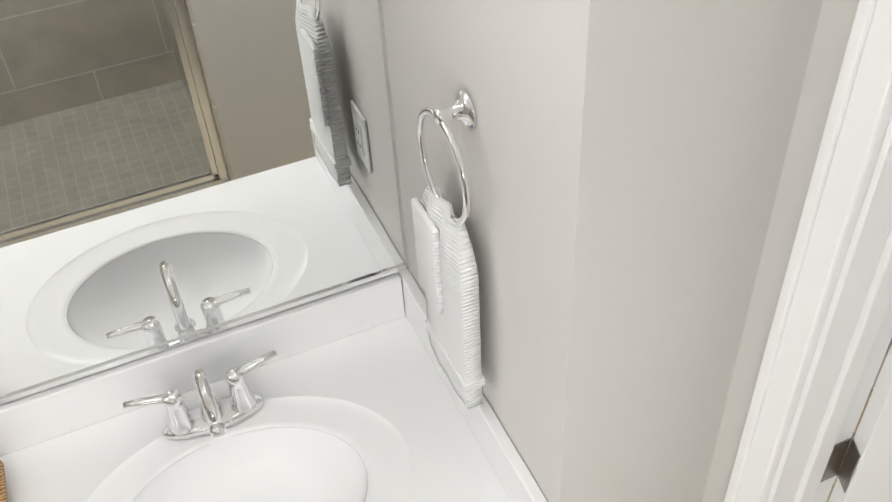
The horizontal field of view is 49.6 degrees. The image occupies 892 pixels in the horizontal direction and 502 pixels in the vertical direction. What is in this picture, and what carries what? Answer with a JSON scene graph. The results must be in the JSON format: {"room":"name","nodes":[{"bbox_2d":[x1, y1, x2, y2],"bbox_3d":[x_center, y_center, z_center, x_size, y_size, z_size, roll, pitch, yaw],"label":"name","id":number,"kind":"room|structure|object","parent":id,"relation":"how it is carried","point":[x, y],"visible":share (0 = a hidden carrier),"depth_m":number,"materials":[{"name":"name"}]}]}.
{"room":"bathroom","nodes":[
{"label":"bathroom","id":0,"kind":"room"},
{"bbox_2d":[378,0,407,272],"bbox_3d":[-1.128,0.155,1.414,5.156,2.430,0.110,-18,45,-15],"label":"wall","id":1,"kind":"structure","parent":0,"point":[391,119],"depth_m":1.62,"materials":[{"name":"grey paint"}]},
{"bbox_2d":[0,0,405,404],"bbox_3d":[-0.961,-0.081,1.213,1.877,1.086,0.010,-18,45,-15],"label":"wall mirror","id":2,"kind":"object","parent":1,"relation":"attached to","point":[173,173],"visible":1,"depth_m":1.51,"materials":[{"name":"silver mirror"}]},
{"bbox_2d":[381,0,822,501],"bbox_3d":[0.212,-0.026,1.519,0.385,2.430,0.598,-18,45,-15],"label":"wall","id":3,"kind":"structure","parent":0,"point":[623,160],"depth_m":1.16,"materials":[{"name":"grey paint"}]},
{"bbox_2d":[411,89,484,408],"bbox_3d":[0.011,0.001,1.398,0.063,0.532,0.164,-18,45,-15],"label":"towel ring","id":4,"kind":"object","parent":3,"relation":"attached to","point":[448,279],"visible":1,"depth_m":1.38,"materials":[{"name":"white fabric"}]},
{"bbox_2d":[702,0,858,501],"bbox_3d":[0.639,0.390,1.041,0.110,2.430,0.905,-18,45,-15],"label":"wall","id":5,"kind":"structure","parent":0,"point":[833,31],"depth_m":1.15,"materials":[{"name":"grey paint"}]},
{"bbox_2d":[724,0,891,501],"bbox_3d":[0.656,0.522,1.140,0.162,2.100,0.815,-18,45,-15],"label":"door frame","id":6,"kind":"structure","parent":5,"relation":"attached to","point":[829,338],"depth_m":1.13,"materials":[{"name":"white wood"}]},
{"bbox_2d":[828,344,891,501],"bbox_3d":[0.924,0.310,1.385,0.707,2.030,0.167,-3,43,1],"label":"door leaf","id":7,"kind":"structure","parent":5,"relation":"in","point":[864,473],"depth_m":1.34,"materials":[{"name":"white wood"}]},
{"bbox_2d":[826,388,872,501],"bbox_3d":[-0.552,1.857,1.373,5.156,0.060,2.703,-18,45,-15],"label":"floor","id":8,"kind":"structure","parent":0,"point":[858,423],"depth_m":2.70,"materials":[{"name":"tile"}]},
{"bbox_2d":[0,269,547,501],"bbox_3d":[-0.806,0.850,1.719,1.903,0.968,0.577,-18,45,-15],"label":"bathroom vanity","id":9,"kind":"object","parent":8,"relation":"on","point":[363,401],"visible":0.9,"depth_m":1.72,"materials":[{"name":"white ceramic"}]},
{"bbox_2d":[0,460,7,501],"bbox_3d":[-0.837,0.403,1.530,0.235,0.162,0.186,-18,45,-15],"label":"basket","id":10,"kind":"object","parent":9,"relation":"on","point":[3,494],"visible":1,"depth_m":1.60,"materials":[{"name":"brown wicker"}]},
{"bbox_2d":[123,350,276,439],"bbox_3d":[-0.399,0.271,1.641,0.270,0.163,0.162,-18,45,-15],"label":"faucet","id":11,"kind":"object","parent":9,"relation":"on","point":[213,415],"visible":1,"depth_m":1.68,"materials":[{"name":"silver metal"}]},
{"bbox_2d":[885,338,891,354],"bbox_3d":[1.504,-0.119,1.531,0.110,2.430,1.503,-18,45,-15],"label":"wall","id":12,"kind":"structure","parent":0,"point":[888,348],"depth_m":2.69,"materials":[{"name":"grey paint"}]},
{"bbox_2d":[872,354,886,388],"bbox_3d":[1.496,0.746,2.296,0.023,0.124,1.495,-18,45,-15],"label":"baseboard","id":13,"kind":"structure","parent":12,"relation":"attached to","point":[879,370],"depth_m":2.71,"materials":[{"name":"white wood"}]}
]}

